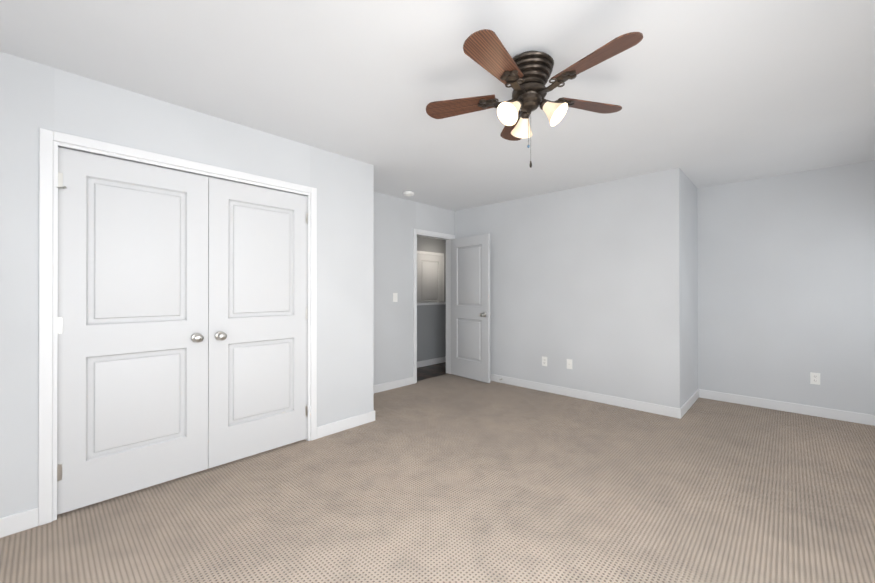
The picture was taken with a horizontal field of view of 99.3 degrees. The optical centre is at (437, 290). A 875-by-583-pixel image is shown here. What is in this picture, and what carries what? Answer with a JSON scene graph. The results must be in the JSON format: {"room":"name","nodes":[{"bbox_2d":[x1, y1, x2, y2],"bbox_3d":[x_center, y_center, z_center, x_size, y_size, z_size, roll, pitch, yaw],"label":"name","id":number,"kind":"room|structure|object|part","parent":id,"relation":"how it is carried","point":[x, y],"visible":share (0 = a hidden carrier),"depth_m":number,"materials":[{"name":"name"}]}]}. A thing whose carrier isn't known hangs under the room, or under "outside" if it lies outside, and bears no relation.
{"room":"empty bedroom","nodes":[
{"label":"empty bedroom","id":0,"kind":"room"},
{"bbox_2d":[0,51,373,517],"bbox_3d":[-1.818,0.020,2.408,0.120,2.470,3.370,0,0,43],"label":"wall","id":1,"kind":"structure","parent":0,"point":[27,89],"depth_m":2.29,"materials":[{"name":"grey paint"}]},
{"bbox_2d":[0,507,37,537],"bbox_3d":[-2.485,1.204,1.601,0.014,0.098,1.044,0,0,43],"label":"baseboard","id":2,"kind":"structure","parent":1,"relation":"attached to","point":[18,522],"depth_m":1.93,"materials":[{"name":"white wood"}]},
{"bbox_2d":[57,147,207,514],"bbox_3d":[-1.861,0.223,2.315,0.177,2.023,0.753,0,0,43],"label":"closet door","id":3,"kind":"structure","parent":1,"relation":"in","point":[132,383],"depth_m":2.27,"materials":[{"name":"white paint"}]},
{"bbox_3d":[-2.089,0.199,2.042,0.012,1.700,0.040,0,0,43],"label":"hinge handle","id":4,"kind":"part","parent":3,"relation":"part of","materials":[{"name":"grey metal"}]},
{"bbox_3d":[-1.650,0.320,2.538,0.177,0.064,0.064,0,0,43],"label":"knob","id":5,"kind":"part","parent":3,"relation":"part of","materials":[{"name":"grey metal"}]},
{"bbox_2d":[38,128,316,525],"bbox_3d":[-1.624,0.221,2.611,0.122,2.069,1.500,0,0,43],"label":"door frame","id":6,"kind":"structure","parent":1,"relation":"attached to","point":[56,145],"depth_m":2.04,"materials":[{"name":"white wood"}]},
{"bbox_2d":[208,177,307,468],"bbox_3d":[-1.342,0.224,2.864,0.177,2.023,0.752,0,0,43],"label":"closet door","id":7,"kind":"structure","parent":1,"relation":"in","point":[257,320],"depth_m":2.81,"materials":[{"name":"white paint"}]},
{"bbox_3d":[-1.552,0.320,2.642,0.177,0.064,0.064,0,0,43],"label":"knob","id":8,"kind":"part","parent":7,"relation":"part of","materials":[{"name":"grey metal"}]},
{"bbox_3d":[-1.082,0.202,3.108,0.012,1.700,0.040,0,0,43],"label":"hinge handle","id":9,"kind":"part","parent":7,"relation":"part of","materials":[{"name":"white wood"}]},
{"bbox_2d":[317,410,374,438],"bbox_3d":[-0.814,1.208,3.371,0.014,0.098,0.616,0,0,43],"label":"baseboard","id":10,"kind":"structure","parent":1,"relation":"attached to","point":[342,425],"depth_m":3.35,"materials":[{"name":"white wood"}]},
{"bbox_2d":[374,192,451,384],"bbox_3d":[-0.525,0.026,4.915,0.120,2.470,2.050,0,0,43],"label":"wall","id":11,"kind":"structure","parent":0,"point":[394,221],"depth_m":4.81,"materials":[{"name":"grey paint"}]},
{"bbox_2d":[374,377,413,392],"bbox_3d":[-0.753,1.211,4.572,0.014,0.098,1.244,0,0,43],"label":"baseboard","id":12,"kind":"structure","parent":11,"relation":"attached to","point":[393,384],"depth_m":4.76,"materials":[{"name":"white wood"}]},
{"bbox_2d":[393,293,397,301],"bbox_3d":[-0.540,0.091,4.798,0.018,0.115,0.070,0,0,43],"label":"light switch","id":13,"kind":"object","parent":11,"relation":"attached to","point":[395,297],"visible":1,"depth_m":4.80,"materials":[{"name":"white plastic"}]},
{"bbox_2d":[413,228,454,383],"bbox_3d":[-0.073,0.212,5.381,0.136,2.101,0.862,0,0,43],"label":"door frame","id":14,"kind":"structure","parent":11,"relation":"attached to","point":[448,305],"depth_m":5.40,"materials":[{"name":"white wood"}]},
{"bbox_2d":[417,236,445,301],"bbox_3d":[-1.132,0.032,7.069,0.120,2.470,4.590,0,0,43],"label":"wall","id":15,"kind":"structure","parent":0,"point":[426,244],"depth_m":8.12,"materials":[{"name":"grey paint"}]},
{"bbox_2d":[417,253,442,302],"bbox_3d":[-0.142,0.246,7.955,0.101,2.025,0.794,0,0,43],"label":"hall door","id":16,"kind":"structure","parent":15,"relation":"in","point":[429,278],"depth_m":7.96,"materials":[{"name":"white paint"}]},
{"bbox_2d":[417,251,443,301],"bbox_3d":[-0.174,0.221,7.985,0.016,2.096,0.912,0,0,43],"label":"door frame","id":17,"kind":"structure","parent":15,"relation":"attached to","point":[430,253],"depth_m":8.21,"materials":[{"name":"white wood"}]},
{"bbox_2d":[417,304,445,361],"bbox_3d":[-0.071,0.755,6.443,0.120,1.020,1.800,0,0,43],"label":"wall","id":18,"kind":"structure","parent":0,"point":[431,331],"depth_m":6.32,"materials":[{"name":"grey paint"}]},
{"bbox_2d":[417,302,445,304],"bbox_3d":[-0.069,0.225,6.443,0.175,0.040,1.840,0,0,43],"label":"trim","id":19,"kind":"structure","parent":18,"relation":"on","point":[430,303],"depth_m":6.31,"materials":[{"name":"white wood"}]},
{"bbox_2d":[417,356,445,367],"bbox_3d":[-0.022,1.215,6.397,0.013,0.100,1.800,0,0,43],"label":"baseboard","id":20,"kind":"structure","parent":18,"relation":"attached to","point":[431,362],"depth_m":6.30,"materials":[{"name":"white wood"}]},
{"bbox_2d":[417,362,447,380],"bbox_3d":[-0.456,1.292,6.427,1.980,0.046,4.590,0,0,43],"label":"floor","id":21,"kind":"structure","parent":0,"point":[430,371],"depth_m":5.81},
{"bbox_2d":[0,374,874,582],"bbox_3d":[0.567,1.280,2.382,5.060,0.050,6.610,0,0,43],"label":"floor carpet","id":22,"kind":"object","parent":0,"point":[448,478],"visible":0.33,"depth_m":2.16,"materials":[{"name":"beige carpet"}]},
{"bbox_2d":[0,0,874,210],"bbox_3d":[0.967,-1.264,2.857,5.120,0.100,7.840,0,0,43],"label":"ceiling","id":23,"kind":"structure","parent":0,"point":[704,93],"depth_m":2.11,"materials":[{"name":"white paint"}]},
{"bbox_2d":[403,191,413,195],"bbox_3d":[-0.357,-1.191,4.601,0.136,0.037,0.136,0,0,43],"label":"smoke detector","id":24,"kind":"object","parent":23,"relation":"attached to","point":[407,193],"visible":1,"depth_m":4.56,"materials":[{"name":"white plastic"}]},
{"bbox_2d":[426,29,642,167],"bbox_3d":[0.477,-0.927,1.937,1.105,0.580,1.092,0,0,43],"label":"ceiling fan","id":25,"kind":"object","parent":23,"relation":"hanging from","point":[526,75],"visible":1,"depth_m":1.89,"materials":[{"name":"brown wood"}]},
{"bbox_3d":[0.128,-1.034,2.093,0.405,0.034,0.144,0,0,19],"label":"blade","id":26,"kind":"part","parent":25,"relation":"part of","materials":[{"name":"brown wood"}]},
{"bbox_3d":[0.259,-1.035,1.669,0.144,0.034,0.405,0,0,37],"label":"blade","id":27,"kind":"part","parent":25,"relation":"part of","materials":[{"name":"brown wood"}]},
{"bbox_3d":[0.370,-0.917,1.907,0.121,0.130,0.131,0,0,43],"label":"lamp shade","id":28,"kind":"part","parent":25,"relation":"part of","materials":[{"name":"white glass"}]},
{"bbox_3d":[0.491,-1.034,2.349,0.144,0.034,0.405,0,0,1],"label":"blade","id":29,"kind":"part","parent":25,"relation":"part of","materials":[{"name":"brown wood"}]},
{"bbox_3d":[0.390,-0.937,1.915,0.037,0.055,0.056,0,0,43],"label":"bulb","id":30,"kind":"part","parent":25,"relation":"part of","materials":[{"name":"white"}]},
{"bbox_2d":[514,99,522,108],"bbox_3d":[0.419,-0.967,1.930,0.051,0.047,0.047,0,0,43],"label":"socket","id":31,"kind":"object","parent":25,"relation":"attached to","point":[519,102],"depth_m":1.91,"materials":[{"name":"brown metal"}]},
{"bbox_3d":[0.481,-0.917,2.111,0.124,0.130,0.124,0,0,43],"label":"lamp shade","id":32,"kind":"part","parent":25,"relation":"part of","materials":[{"name":"white glass"}]},
{"bbox_2d":[520,112,529,118],"bbox_3d":[0.483,-0.966,2.050,0.049,0.047,0.049,0,0,43],"label":"socket","id":33,"kind":"object","parent":25,"relation":"attached to","point":[524,115],"depth_m":2.03,"materials":[{"name":"brown metal"}]},
{"bbox_3d":[0.479,-0.798,1.936,0.026,0.323,0.018,0,0,43],"label":"pull chain","id":34,"kind":"part","parent":25,"relation":"part of","materials":[{"name":"brown metal"}]},
{"bbox_2d":[539,99,548,109],"bbox_3d":[0.555,-0.967,1.934,0.047,0.047,0.051,0,0,43],"label":"socket","id":35,"kind":"object","parent":25,"relation":"attached to","point":[544,104],"depth_m":1.91,"materials":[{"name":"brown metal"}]},
{"bbox_3d":[0.605,-0.917,1.913,0.131,0.130,0.121,0,0,43],"label":"lamp shade","id":36,"kind":"part","parent":25,"relation":"part of","materials":[{"name":"white glass"}]},
{"bbox_3d":[0.846,-1.034,2.083,0.405,0.034,0.144,0,0,-17],"label":"blade","id":37,"kind":"part","parent":25,"relation":"part of","materials":[{"name":"brown wood"}]},
{"bbox_3d":[0.703,-1.035,1.663,0.144,0.034,0.405,0,0,-35],"label":"blade","id":38,"kind":"part","parent":25,"relation":"part of","materials":[{"name":"brown wood"}]},
{"bbox_2d":[452,211,454,234],"bbox_3d":[0.199,0.028,5.682,0.120,2.470,0.060,0,0,43],"label":"wall","id":39,"kind":"structure","parent":0,"point":[453,222],"depth_m":5.64,"materials":[{"name":"grey paint"}]},
{"bbox_2d":[451,234,490,382],"bbox_3d":[0.455,0.243,5.306,0.177,2.015,0.752,0,0,-41],"label":"bedroom door","id":40,"kind":"structure","parent":39,"relation":"in","point":[470,307],"depth_m":5.26,"materials":[{"name":"white paint"}]},
{"bbox_2d":[455,168,681,407],"bbox_3d":[1.321,0.026,4.747,3.035,2.470,0.120,0,0,43],"label":"wall","id":41,"kind":"structure","parent":0,"point":[587,280],"depth_m":4.24,"materials":[{"name":"grey paint"}]},
{"bbox_2d":[542,356,546,365],"bbox_3d":[1.337,0.885,4.642,0.070,0.115,0.008,0,0,43],"label":"electrical outlet","id":42,"kind":"object","parent":41,"relation":"attached to","point":[544,361],"visible":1,"depth_m":4.64,"materials":[{"name":"white plastic"}]},
{"bbox_2d":[567,359,571,368],"bbox_3d":[1.566,0.877,4.419,0.070,0.115,0.017,0,0,43],"label":"outlet plate","id":43,"kind":"object","parent":41,"relation":"attached to","point":[569,363],"visible":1,"depth_m":4.42,"materials":[{"name":"white plastic"}]},
{"bbox_2d":[490,374,680,418],"bbox_3d":[1.323,1.211,4.649,2.929,0.098,0.014,0,0,43],"label":"baseboard","id":44,"kind":"structure","parent":41,"relation":"attached to","point":[674,412],"depth_m":4.21,"materials":[{"name":"white wood"}]},
{"bbox_2d":[682,171,697,404],"bbox_3d":[2.727,0.024,4.114,0.120,2.470,0.890,0,0,43],"label":"wall","id":45,"kind":"structure","parent":0,"point":[689,297],"depth_m":4.04,"materials":[{"name":"grey paint"}]},
{"bbox_2d":[680,389,698,417],"bbox_3d":[2.735,1.210,4.021,0.014,0.098,1.010,0,0,43],"label":"baseboard","id":46,"kind":"structure","parent":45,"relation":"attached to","point":[688,403],"depth_m":3.95,"materials":[{"name":"white wood"}]},
{"bbox_2d":[697,160,874,414],"bbox_3d":[3.832,0.023,3.766,2.205,2.470,0.120,0,0,43],"label":"wall","id":47,"kind":"structure","parent":0,"point":[786,284],"depth_m":3.85,"materials":[{"name":"grey paint"}]},
{"bbox_2d":[699,389,874,425],"bbox_3d":[3.786,1.209,3.714,1.965,0.098,0.014,0,0,43],"label":"baseboard","id":48,"kind":"structure","parent":47,"relation":"attached to","point":[854,417],"depth_m":3.83,"materials":[{"name":"white wood"}]},
{"bbox_2d":[810,372,819,384],"bbox_3d":[3.783,0.883,3.722,0.070,0.115,0.008,0,0,43],"label":"electrical outlet","id":49,"kind":"object","parent":47,"relation":"attached to","point":[814,378],"visible":1,"depth_m":3.72,"materials":[{"name":"white plastic"}]}
]}

